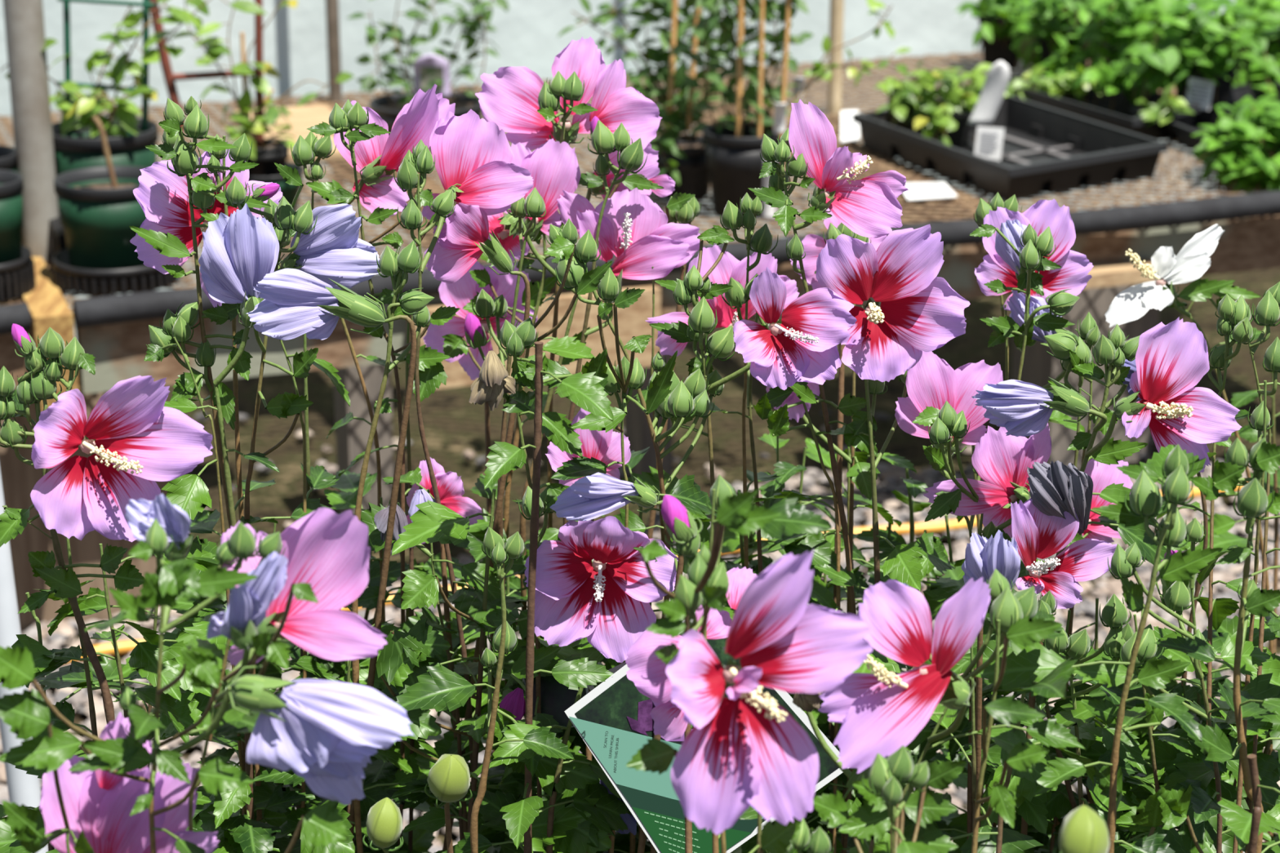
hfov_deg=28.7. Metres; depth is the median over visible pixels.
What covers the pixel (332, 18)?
support pole
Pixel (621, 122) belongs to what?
plant
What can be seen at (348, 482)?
plant
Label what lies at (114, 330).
bench
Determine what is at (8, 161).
plant pot
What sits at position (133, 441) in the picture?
plant
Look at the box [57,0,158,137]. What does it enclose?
trellis
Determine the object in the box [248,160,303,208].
plant pot
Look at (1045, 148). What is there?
tray
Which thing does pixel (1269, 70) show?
square pot
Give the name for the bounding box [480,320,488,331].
flower
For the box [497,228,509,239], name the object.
flower
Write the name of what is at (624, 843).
plant
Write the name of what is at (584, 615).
plant
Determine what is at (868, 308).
flower
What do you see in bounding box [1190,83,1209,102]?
print
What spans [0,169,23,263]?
plant pot
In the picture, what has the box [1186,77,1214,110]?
price label
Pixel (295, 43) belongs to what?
wall
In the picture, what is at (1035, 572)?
flower
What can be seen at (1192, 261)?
plant
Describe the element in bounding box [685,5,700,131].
bamboo stake
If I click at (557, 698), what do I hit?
plant pot
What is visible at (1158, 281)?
flower
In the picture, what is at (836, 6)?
support pole
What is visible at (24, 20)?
support pole
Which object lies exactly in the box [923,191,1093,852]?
plant
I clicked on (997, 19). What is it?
potted plant
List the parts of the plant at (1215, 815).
stem, stem, stem, stem, stem, stem, stem, stem, stem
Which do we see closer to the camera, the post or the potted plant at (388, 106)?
the post
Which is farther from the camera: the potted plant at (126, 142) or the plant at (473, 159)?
the potted plant at (126, 142)
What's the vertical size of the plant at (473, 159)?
1.086 m
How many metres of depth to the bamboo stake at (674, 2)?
3.88 m
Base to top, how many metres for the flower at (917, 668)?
0.008 m
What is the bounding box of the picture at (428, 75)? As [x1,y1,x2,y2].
[419,66,444,90]
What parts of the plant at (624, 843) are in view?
stem, stem, stem, stem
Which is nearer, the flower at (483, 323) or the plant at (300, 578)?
the plant at (300, 578)
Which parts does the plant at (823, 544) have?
stem, stem, stem, stem, stem, stem, stem, stem, stem, stem, stem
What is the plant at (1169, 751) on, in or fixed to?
on the ground
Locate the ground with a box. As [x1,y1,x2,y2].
[3,267,1279,845]
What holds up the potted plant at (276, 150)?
in the plant pot at (289, 192)
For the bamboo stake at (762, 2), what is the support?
on the potted plant at (734, 163)
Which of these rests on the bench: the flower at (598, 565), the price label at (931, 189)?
the price label at (931, 189)
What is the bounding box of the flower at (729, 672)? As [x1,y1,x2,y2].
[722,665,738,684]
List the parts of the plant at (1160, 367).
stem, stem, stem, stem, stem, stem, stem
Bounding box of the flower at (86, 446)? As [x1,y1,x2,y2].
[79,439,95,453]
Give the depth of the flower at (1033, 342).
1.75 m
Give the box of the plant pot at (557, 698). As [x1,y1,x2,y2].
[522,675,588,728]
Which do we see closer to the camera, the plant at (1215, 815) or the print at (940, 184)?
the plant at (1215, 815)
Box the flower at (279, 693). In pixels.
[273,689,283,697]
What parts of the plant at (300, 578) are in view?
stem, stem, stem, stem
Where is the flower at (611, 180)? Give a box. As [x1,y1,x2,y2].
[609,178,621,187]
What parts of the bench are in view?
bench leg, wooden slat, bench leg, cross rail, bench leg, cross rail, bench leg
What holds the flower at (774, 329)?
on the plant at (856, 262)
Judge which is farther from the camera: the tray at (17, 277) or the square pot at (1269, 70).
the square pot at (1269, 70)
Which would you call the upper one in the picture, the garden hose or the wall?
the wall
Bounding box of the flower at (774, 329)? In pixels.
[768,323,782,335]
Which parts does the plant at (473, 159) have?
stem, stem, stem, stem, stem, stem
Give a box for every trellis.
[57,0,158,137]
[149,0,264,146]
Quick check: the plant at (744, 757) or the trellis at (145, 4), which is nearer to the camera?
the plant at (744, 757)
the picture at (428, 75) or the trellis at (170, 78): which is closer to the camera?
the trellis at (170, 78)
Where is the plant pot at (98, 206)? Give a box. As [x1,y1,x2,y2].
[53,115,146,269]
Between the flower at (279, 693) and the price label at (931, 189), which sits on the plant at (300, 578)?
the flower at (279, 693)
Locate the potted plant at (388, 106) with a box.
[346,0,509,135]
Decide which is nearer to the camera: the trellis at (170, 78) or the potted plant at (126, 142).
the potted plant at (126, 142)
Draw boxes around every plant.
[0,323,279,852]
[0,493,413,852]
[115,95,416,852]
[159,469,475,852]
[253,84,543,852]
[267,218,724,852]
[400,446,735,852]
[422,35,701,839]
[556,0,737,199]
[620,432,991,852]
[625,475,1059,852]
[634,99,970,852]
[669,0,911,218]
[766,609,1110,852]
[857,311,1241,852]
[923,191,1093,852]
[951,560,1279,852]
[955,0,1041,75]
[962,281,1279,852]
[1104,223,1279,842]
[1117,0,1279,124]
[1191,93,1279,195]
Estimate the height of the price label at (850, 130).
0.002 m
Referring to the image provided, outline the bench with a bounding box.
[0,50,1279,634]
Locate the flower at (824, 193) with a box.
[819,188,829,197]
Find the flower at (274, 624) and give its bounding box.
[271,622,285,628]
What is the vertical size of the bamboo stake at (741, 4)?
0.279 m
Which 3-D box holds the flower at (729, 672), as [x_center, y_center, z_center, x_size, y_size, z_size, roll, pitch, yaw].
[0.044,0.120,1.202,0.010,0.008,0.010,0,18,0]
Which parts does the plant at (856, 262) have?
stem, stem, stem, stem, stem, stem, stem, stem, stem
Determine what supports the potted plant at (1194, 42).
in the tray at (1180, 132)
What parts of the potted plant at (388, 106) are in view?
vine stem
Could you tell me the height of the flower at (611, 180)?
0.008 m
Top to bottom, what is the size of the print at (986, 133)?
0.037 m
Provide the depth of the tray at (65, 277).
3.40 m
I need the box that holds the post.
[0,468,48,852]
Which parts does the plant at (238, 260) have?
stem, stem, stem, stem, stem, stem, stem, stem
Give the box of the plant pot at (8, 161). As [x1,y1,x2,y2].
[0,144,17,171]
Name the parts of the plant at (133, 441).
stem, stem, stem, stem, stem, stem, stem, stem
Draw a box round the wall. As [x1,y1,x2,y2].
[0,0,1279,337]
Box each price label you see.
[840,110,859,142]
[902,182,957,199]
[973,125,1004,160]
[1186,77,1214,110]
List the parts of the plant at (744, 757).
stem, stem, stem, stem, stem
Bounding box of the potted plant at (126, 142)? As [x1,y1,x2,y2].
[0,0,267,207]
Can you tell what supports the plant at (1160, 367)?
on the ground
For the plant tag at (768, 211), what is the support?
hanging from the potted plant at (734, 163)
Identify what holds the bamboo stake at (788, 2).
in the potted plant at (734, 163)
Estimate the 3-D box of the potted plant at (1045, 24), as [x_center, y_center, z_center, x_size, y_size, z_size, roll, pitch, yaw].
[0.812,-0.671,4.618,0.298,0.248,0.689,0,18,0]
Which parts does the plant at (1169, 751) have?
stem, stem, stem, stem, stem, stem, stem, stem, stem, stem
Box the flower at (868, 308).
[864,306,878,315]
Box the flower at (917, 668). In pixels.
[911,663,928,675]
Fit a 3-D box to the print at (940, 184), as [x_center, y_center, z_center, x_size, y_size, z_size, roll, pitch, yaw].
[0.458,-0.378,3.990,0.067,0.001,0.082,0,18,0]
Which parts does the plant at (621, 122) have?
stem, stem, stem, stem, stem, stem, stem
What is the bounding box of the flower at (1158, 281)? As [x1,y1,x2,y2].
[1154,277,1167,285]
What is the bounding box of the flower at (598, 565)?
[591,560,607,571]
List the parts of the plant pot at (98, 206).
woody stem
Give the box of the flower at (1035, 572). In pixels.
[1028,565,1044,578]
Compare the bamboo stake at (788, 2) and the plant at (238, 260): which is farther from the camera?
the bamboo stake at (788, 2)
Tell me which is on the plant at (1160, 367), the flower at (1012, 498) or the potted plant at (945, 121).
the flower at (1012, 498)
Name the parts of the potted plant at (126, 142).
vine stem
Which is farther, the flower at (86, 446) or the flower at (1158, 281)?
the flower at (1158, 281)
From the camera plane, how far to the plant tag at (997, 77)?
4.21 m
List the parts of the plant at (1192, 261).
stem, stem, stem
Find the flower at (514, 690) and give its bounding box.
[510,685,524,694]
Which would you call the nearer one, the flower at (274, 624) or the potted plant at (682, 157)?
the flower at (274, 624)
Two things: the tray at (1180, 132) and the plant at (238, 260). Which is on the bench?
the tray at (1180, 132)
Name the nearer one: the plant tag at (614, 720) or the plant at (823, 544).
the plant tag at (614, 720)
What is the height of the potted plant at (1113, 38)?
0.274 m
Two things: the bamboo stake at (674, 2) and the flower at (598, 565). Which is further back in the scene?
the bamboo stake at (674, 2)
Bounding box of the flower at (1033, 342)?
[1027,338,1036,346]
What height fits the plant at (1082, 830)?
0.920 m
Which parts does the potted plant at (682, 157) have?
vine stem, vine stem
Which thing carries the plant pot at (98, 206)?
in the tray at (65, 277)
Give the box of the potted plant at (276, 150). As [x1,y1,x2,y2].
[184,0,355,176]
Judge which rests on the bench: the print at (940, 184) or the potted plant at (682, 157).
the potted plant at (682, 157)
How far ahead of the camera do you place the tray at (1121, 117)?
4.46 m
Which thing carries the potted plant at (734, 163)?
on the bench
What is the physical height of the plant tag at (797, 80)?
0.046 m
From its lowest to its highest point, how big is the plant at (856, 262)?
1.089 m
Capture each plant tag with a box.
[413,53,450,97]
[564,619,848,852]
[761,158,776,220]
[773,102,786,133]
[792,76,804,102]
[967,60,1010,124]
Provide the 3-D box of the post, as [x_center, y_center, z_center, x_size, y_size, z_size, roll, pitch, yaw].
[-0.548,0.227,2.182,0.067,1.000,0.028,0,18,0]
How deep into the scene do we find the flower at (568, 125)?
1.80 m
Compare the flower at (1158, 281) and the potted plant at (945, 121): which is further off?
the potted plant at (945, 121)
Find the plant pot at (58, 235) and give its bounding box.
[48,208,66,256]
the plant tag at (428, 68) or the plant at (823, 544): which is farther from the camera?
the plant tag at (428, 68)
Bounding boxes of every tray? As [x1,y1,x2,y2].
[0,245,35,302]
[51,247,180,295]
[852,94,1168,199]
[1008,68,1200,140]
[1130,80,1279,151]
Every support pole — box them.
[2,0,64,297]
[324,0,345,204]
[824,0,844,230]
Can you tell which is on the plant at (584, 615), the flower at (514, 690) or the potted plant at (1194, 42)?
the flower at (514, 690)
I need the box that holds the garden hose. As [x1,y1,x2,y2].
[62,485,1244,665]
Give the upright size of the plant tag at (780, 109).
0.050 m
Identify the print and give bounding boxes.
[644,811,699,852]
[842,114,857,134]
[905,183,950,195]
[978,132,998,153]
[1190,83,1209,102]
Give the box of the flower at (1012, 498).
[1008,494,1018,502]
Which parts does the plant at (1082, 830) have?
stem, stem, stem, stem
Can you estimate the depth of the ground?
4.47 m
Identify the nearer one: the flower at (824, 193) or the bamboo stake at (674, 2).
the flower at (824, 193)
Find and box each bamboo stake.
[666,0,677,126]
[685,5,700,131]
[735,0,744,137]
[756,0,764,137]
[778,0,791,138]
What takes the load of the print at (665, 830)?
attached to the plant tag at (614, 720)
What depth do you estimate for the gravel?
3.72 m
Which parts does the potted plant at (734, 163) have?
vine stem, vine stem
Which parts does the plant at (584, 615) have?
stem, stem, stem, stem, stem, stem, stem, stem, stem, stem, stem, stem, stem, stem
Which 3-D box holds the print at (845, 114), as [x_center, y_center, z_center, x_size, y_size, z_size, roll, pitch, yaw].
[0.377,-0.543,4.489,0.041,0.001,0.190,0,18,0]
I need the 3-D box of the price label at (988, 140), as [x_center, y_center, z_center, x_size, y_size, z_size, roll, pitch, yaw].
[0.581,-0.471,4.165,0.049,0.059,0.002,0,18,0]
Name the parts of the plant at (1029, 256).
stem, stem, stem, stem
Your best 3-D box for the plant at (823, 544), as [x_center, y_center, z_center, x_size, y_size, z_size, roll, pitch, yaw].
[0.133,0.381,1.975,0.313,0.834,0.248,0,18,0]
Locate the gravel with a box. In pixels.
[0,409,1279,852]
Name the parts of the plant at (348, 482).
stem, stem, stem, stem, stem, stem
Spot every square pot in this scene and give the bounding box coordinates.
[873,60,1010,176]
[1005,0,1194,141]
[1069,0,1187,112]
[1226,0,1279,95]
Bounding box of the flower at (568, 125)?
[559,120,572,131]
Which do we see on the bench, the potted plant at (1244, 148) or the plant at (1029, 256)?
the potted plant at (1244, 148)

